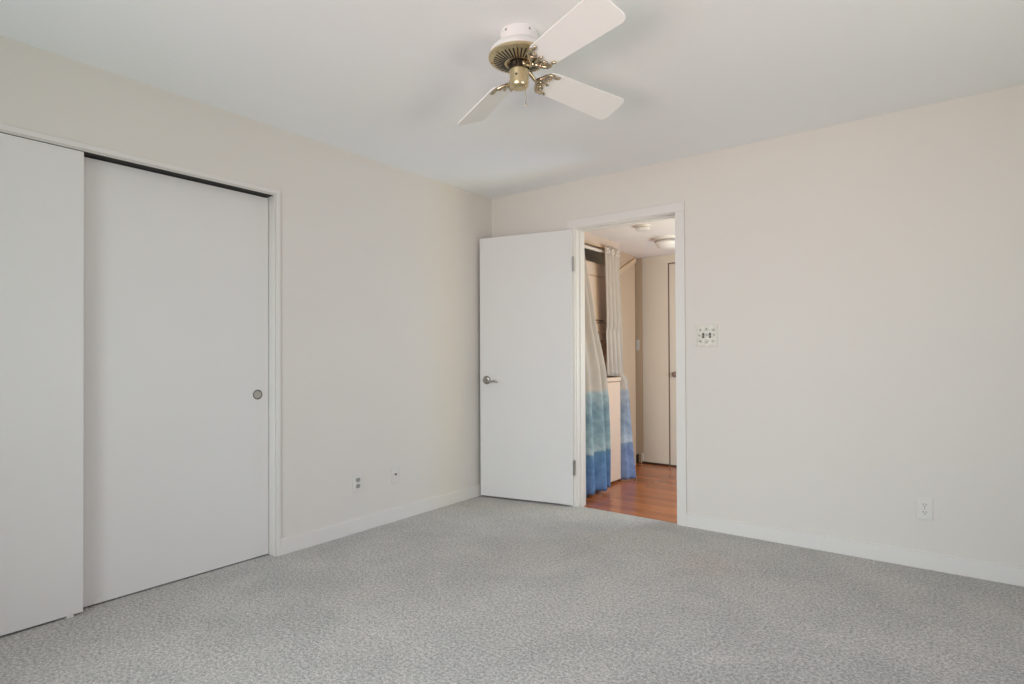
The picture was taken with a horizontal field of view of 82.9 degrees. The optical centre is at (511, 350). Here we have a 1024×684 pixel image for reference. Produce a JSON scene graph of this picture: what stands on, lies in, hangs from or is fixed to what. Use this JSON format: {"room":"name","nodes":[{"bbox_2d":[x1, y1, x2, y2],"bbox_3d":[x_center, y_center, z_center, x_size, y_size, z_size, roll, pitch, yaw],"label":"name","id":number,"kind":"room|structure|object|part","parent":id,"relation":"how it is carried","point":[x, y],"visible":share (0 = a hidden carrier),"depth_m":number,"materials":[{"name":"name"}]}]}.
{"room":"empty bedroom","nodes":[
{"label":"empty bedroom","id":0,"kind":"room"},
{"bbox_2d":[0,36,491,555],"bbox_3d":[-1.685,-0.023,2.841,0.120,2.450,4.870,-1,-1,37],"label":"wall","id":1,"kind":"structure","parent":0,"point":[380,262],"depth_m":3.57,"materials":[{"name":"paint"}]},
{"bbox_2d":[0,133,83,635],"bbox_3d":[-2.138,0.131,2.182,0.037,1.996,0.873,-1,-1,37],"label":"door","id":2,"kind":"structure","parent":1,"relation":"in","point":[42,184],"depth_m":2.40,"materials":[{"name":"paint"}]},
{"bbox_2d":[0,132,272,197],"bbox_3d":[-1.906,-0.869,2.568,0.096,0.004,1.759,-1,-1,37],"label":"track","id":3,"kind":"object","parent":1,"relation":"attached to","point":[86,154],"visible":0.44,"depth_m":2.82,"materials":[{"name":"black metal"}]},
{"bbox_2d":[0,123,280,556],"bbox_3d":[-1.897,0.121,2.553,0.129,2.038,1.827,-1,-1,37],"label":"door frame","id":4,"kind":"structure","parent":1,"relation":"attached to","point":[274,404],"depth_m":3.23,"materials":[{"name":"paint"}]},
{"bbox_2d":[83,157,268,606],"bbox_3d":[-1.664,0.138,2.893,0.038,1.994,0.938,-1,-1,37],"label":"door","id":5,"kind":"structure","parent":1,"relation":"in","point":[175,407],"depth_m":2.85,"materials":[{"name":"paint"}]},
{"bbox_2d":[254,391,260,397],"bbox_3d":[-1.405,0.244,3.204,0.001,0.041,0.041,-1,-1,37],"label":"door handle","id":6,"kind":"object","parent":5,"relation":"on","point":[257,394],"depth_m":3.20,"materials":[{"name":"silver metal"}]},
{"bbox_2d":[353,473,361,492],"bbox_3d":[-0.972,0.836,3.658,0.008,0.114,0.070,-1,-1,37],"label":"wall outlet","id":7,"kind":"object","parent":1,"relation":"attached to","point":[357,478],"visible":1,"depth_m":3.65,"materials":[{"name":"white plastic"}]},
{"bbox_2d":[281,484,480,555],"bbox_3d":[-0.720,1.101,3.981,0.013,0.092,1.879,-1,-1,37],"label":"baseboard","id":8,"kind":"structure","parent":1,"relation":"attached to","point":[297,542],"depth_m":3.74,"materials":[{"name":"paint"}]},
{"bbox_2d":[391,466,398,483],"bbox_3d":[-0.782,0.837,3.901,0.016,0.108,0.066,-1,-1,37],"label":"cable jack","id":9,"kind":"object","parent":1,"relation":"attached to","point":[394,470],"visible":1,"depth_m":3.90,"materials":[{"name":"white plastic"}]},
{"bbox_2d":[0,462,1023,683],"bbox_3d":[0.964,1.156,2.489,4.900,0.060,7.290,-1,-1,37],"label":"floor","id":10,"kind":"structure","parent":0,"point":[482,589],"depth_m":2.48,"materials":[{"name":"grey carpet"}]},
{"bbox_2d":[63,613,73,618],"bbox_3d":[-1.900,1.132,2.484,0.050,0.016,0.032,-1,-1,37],"label":"guide","id":11,"kind":"object","parent":10,"relation":"on","point":[72,614],"visible":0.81,"depth_m":2.47,"materials":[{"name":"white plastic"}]},
{"bbox_2d":[586,260,620,481],"bbox_3d":[0.477,0.201,5.138,0.752,1.926,0.656,-1,-1,37],"label":"cabinet","id":12,"kind":"object","parent":10,"relation":"on","point":[596,271],"visible":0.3,"depth_m":5.07,"materials":[{"name":"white wood"}]},
{"bbox_3d":[0.684,-0.700,4.969,0.012,0.107,0.585,-1,-1,37],"label":"panel","id":13,"kind":"part","parent":12,"relation":"part of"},
{"bbox_3d":[0.687,-0.441,4.966,0.014,0.395,0.585,-1,-1,37],"label":"dryer door","id":14,"kind":"part","parent":12,"relation":"part of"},
{"bbox_3d":[0.689,-0.159,4.961,0.018,0.149,0.607,-1,-1,37],"label":"control panel","id":15,"kind":"part","parent":12,"relation":"part of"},
{"bbox_2d":[0,0,1023,198],"bbox_3d":[0.262,-1.320,1.440,4.940,0.100,4.990,-1,-1,37],"label":"ceiling","id":16,"kind":"structure","parent":0,"point":[389,82],"depth_m":2.57,"materials":[{"name":"paint"}]},
{"bbox_2d":[457,0,625,125],"bbox_3d":[0.055,-1.112,2.337,0.784,0.299,0.907,0,-1,11],"label":"ceiling fan","id":17,"kind":"object","parent":16,"relation":"hanging from","point":[519,52],"visible":1,"depth_m":2.25,"materials":[{"name":"white wood"}]},
{"bbox_3d":[-0.116,-1.106,2.619,0.143,0.053,0.436,0,-1,-25],"label":"blade","id":18,"kind":"part","parent":17,"relation":"part of","materials":[{"name":"white wood"}]},
{"bbox_3d":[-0.015,-1.108,2.406,0.106,0.062,0.148,0,-1,-25],"label":"blade arm","id":19,"kind":"part","parent":17,"relation":"part of","materials":[{"name":"gold metal"}]},
{"bbox_3d":[0.028,-1.154,2.309,0.243,0.030,0.243,-1,-1,37],"label":"vent plate","id":20,"kind":"part","parent":17,"relation":"part of","materials":[{"name":"gold metal"}]},
{"bbox_3d":[0.086,-1.110,2.219,0.106,0.062,0.148,0,-1,-34],"label":"blade arm","id":21,"kind":"part","parent":17,"relation":"part of","materials":[{"name":"gold metal"}]},
{"bbox_3d":[0.112,-1.109,2.375,0.148,0.062,0.106,0,-1,-40],"label":"blade arm","id":22,"kind":"part","parent":17,"relation":"part of","materials":[{"name":"gold metal"}]},
{"bbox_3d":[0.212,-1.113,2.035,0.143,0.053,0.411,0,-1,-34],"label":"blade","id":23,"kind":"part","parent":17,"relation":"part of","materials":[{"name":"white wood"}]},
{"bbox_3d":[0.298,-1.109,2.534,0.456,0.053,0.143,0,-1,-40],"label":"blade","id":24,"kind":"part","parent":17,"relation":"part of","materials":[{"name":"white wood"}]},
{"bbox_2d":[584,232,619,479],"bbox_3d":[0.623,0.095,4.913,0.160,2.132,0.960,-1,-1,37],"label":"wall","id":25,"kind":"structure","parent":0,"point":[588,237],"depth_m":5.07,"materials":[{"name":"paint"}]},
{"bbox_2d":[584,240,618,251],"bbox_3d":[0.677,-0.894,4.860,0.008,0.020,0.932,-1,-1,37],"label":"trim","id":26,"kind":"structure","parent":25,"relation":"attached to","point":[585,241],"depth_m":4.88,"materials":[{"name":"brown wood"}]},
{"bbox_2d":[584,245,619,257],"bbox_3d":[0.678,-0.852,4.859,0.040,0.040,0.930,-1,-1,37],"label":"curtain rod","id":27,"kind":"object","parent":25,"relation":"attached to","point":[585,246],"visible":0.33,"depth_m":4.87,"materials":[{"name":"white metal"}]},
{"bbox_2d":[584,253,610,498],"bbox_3d":[0.637,0.117,4.635,0.138,2.030,0.499,-1,-1,37],"label":"curtain","id":28,"kind":"object","parent":27,"relation":"hanging from","point":[597,412],"visible":0.56,"depth_m":4.66,"materials":[{"name":"fabric"}]},
{"bbox_2d":[605,245,635,478],"bbox_3d":[0.944,0.129,5.140,0.110,2.049,0.502,-1,-1,44],"label":"curtain","id":29,"kind":"object","parent":27,"relation":"hanging from","point":[614,363],"visible":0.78,"depth_m":5.14,"materials":[{"name":"white fabric"}]},
{"bbox_2d":[584,248,635,464],"bbox_3d":[0.505,0.100,5.434,0.660,2.132,1.670,-1,-1,37],"label":"wall","id":30,"kind":"structure","parent":0,"point":[627,278],"depth_m":5.80,"materials":[{"name":"paint"}]},
{"bbox_2d":[620,258,636,273],"bbox_3d":[1.060,-0.776,5.647,0.019,0.328,0.670,-1,-1,37],"label":"trim","id":31,"kind":"structure","parent":30,"relation":"attached to","point":[629,264],"depth_m":5.76,"materials":[{"name":"brown wood"}]},
{"bbox_2d":[586,218,674,257],"bbox_3d":[1.872,-1.008,4.869,3.700,0.060,2.420,-1,-1,37],"label":"ceiling","id":32,"kind":"structure","parent":0,"point":[638,244],"depth_m":4.95,"materials":[{"name":"paint"}]},
{"bbox_2d":[635,224,650,231],"bbox_3d":[1.025,-0.957,4.540,0.124,0.038,0.124,-1,-1,37],"label":"smoke detector","id":33,"kind":"object","parent":32,"relation":"attached to","point":[641,227],"visible":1,"depth_m":4.50,"materials":[{"name":"white plastic"}]},
{"bbox_2d":[654,235,674,249],"bbox_3d":[1.350,-0.925,5.016,0.236,0.098,0.236,-1,-1,37],"label":"ceiling light","id":34,"kind":"object","parent":32,"relation":"attached to","point":[666,242],"visible":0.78,"depth_m":4.94,"materials":[{"name":"white glass"}]},
{"bbox_2d":[635,254,674,463],"bbox_3d":[2.417,0.089,5.278,3.350,2.132,0.100,-1,-1,37],"label":"wall","id":35,"kind":"structure","parent":0,"point":[655,268],"depth_m":5.96,"materials":[{"name":"beige paint"}]},
{"bbox_2d":[636,340,638,349],"bbox_3d":[1.309,-0.056,6.054,0.036,0.110,0.018,-1,-1,37],"label":"light switch","id":36,"kind":"object","parent":35,"relation":"attached to","point":[637,341],"visible":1,"depth_m":6.06,"materials":[{"name":"white plastic"}]},
{"bbox_2d":[642,461,676,466],"bbox_3d":[1.780,1.153,5.693,1.065,0.018,0.024,-1,-1,37],"label":"trim","id":37,"kind":"structure","parent":35,"relation":"attached to","point":[642,461],"depth_m":5.90,"materials":[{"name":"brown wood"}]},
{"bbox_2d":[668,262,676,465],"bbox_3d":[1.908,0.137,5.641,0.780,2.049,0.061,-1,-1,37],"label":"trim","id":38,"kind":"structure","parent":35,"relation":"attached to","point":[672,262],"depth_m":5.85,"materials":[{"name":"beige wood"}]},
{"bbox_2d":[669,263,676,464],"bbox_3d":[1.892,0.136,5.618,0.766,2.027,0.089,-1,-1,37],"label":"door","id":39,"kind":"structure","parent":35,"relation":"in","point":[672,308],"depth_m":5.84,"materials":[{"name":"white wood"}]},
{"bbox_2d":[492,84,1023,566],"bbox_3d":[1.744,-0.035,3.365,4.940,2.450,0.120,-1,-1,37],"label":"wall","id":40,"kind":"structure","parent":0,"point":[861,282],"depth_m":3.18,"materials":[{"name":"paint"}]},
{"bbox_2d":[480,230,575,504],"bbox_3d":[0.111,0.125,4.415,0.786,2.017,0.145,-1,-1,25],"label":"door","id":41,"kind":"structure","parent":40,"relation":"in","point":[526,280],"depth_m":4.39,"materials":[{"name":"paint"}]},
{"bbox_2d":[567,201,686,525],"bbox_3d":[0.810,0.095,4.074,0.887,2.116,0.147,-1,-1,37],"label":"door frame","id":42,"kind":"structure","parent":40,"relation":"attached to","point":[678,208],"depth_m":4.05,"materials":[{"name":"paint"}]},
{"bbox_2d":[696,324,717,346],"bbox_3d":[1.230,-0.095,3.671,0.136,0.142,0.017,-1,-1,37],"label":"light switch","id":43,"kind":"object","parent":40,"relation":"attached to","point":[706,334],"visible":1,"depth_m":3.67,"materials":[{"name":"plastic"}]},
{"bbox_2d":[686,512,1023,586],"bbox_3d":[2.353,1.076,2.812,3.081,0.092,0.013,-1,-1,37],"label":"baseboard","id":44,"kind":"structure","parent":40,"relation":"attached to","point":[951,564],"depth_m":3.13,"materials":[{"name":"paint"}]},
{"bbox_2d":[916,497,932,520],"bbox_3d":[2.127,0.815,2.989,0.070,0.114,0.008,-1,-1,37],"label":"wall outlet","id":45,"kind":"object","parent":40,"relation":"attached to","point":[924,506],"visible":1,"depth_m":2.99,"materials":[{"name":"white plastic"}]},
{"bbox_2d":[921,510,928,514],"bbox_3d":[2.125,0.834,2.986,0.034,0.026,0.002,-1,-1,37],"label":"receptacle","id":46,"kind":"object","parent":45,"relation":"attached to","point":[923,512],"depth_m":2.98,"materials":[{"name":"white plastic"}]},
{"bbox_2d":[921,502,928,507],"bbox_3d":[2.125,0.795,2.987,0.034,0.026,0.002,-1,-1,37],"label":"receptacle","id":47,"kind":"object","parent":45,"relation":"attached to","point":[923,504],"depth_m":2.99,"materials":[{"name":"white plastic"}]}
]}

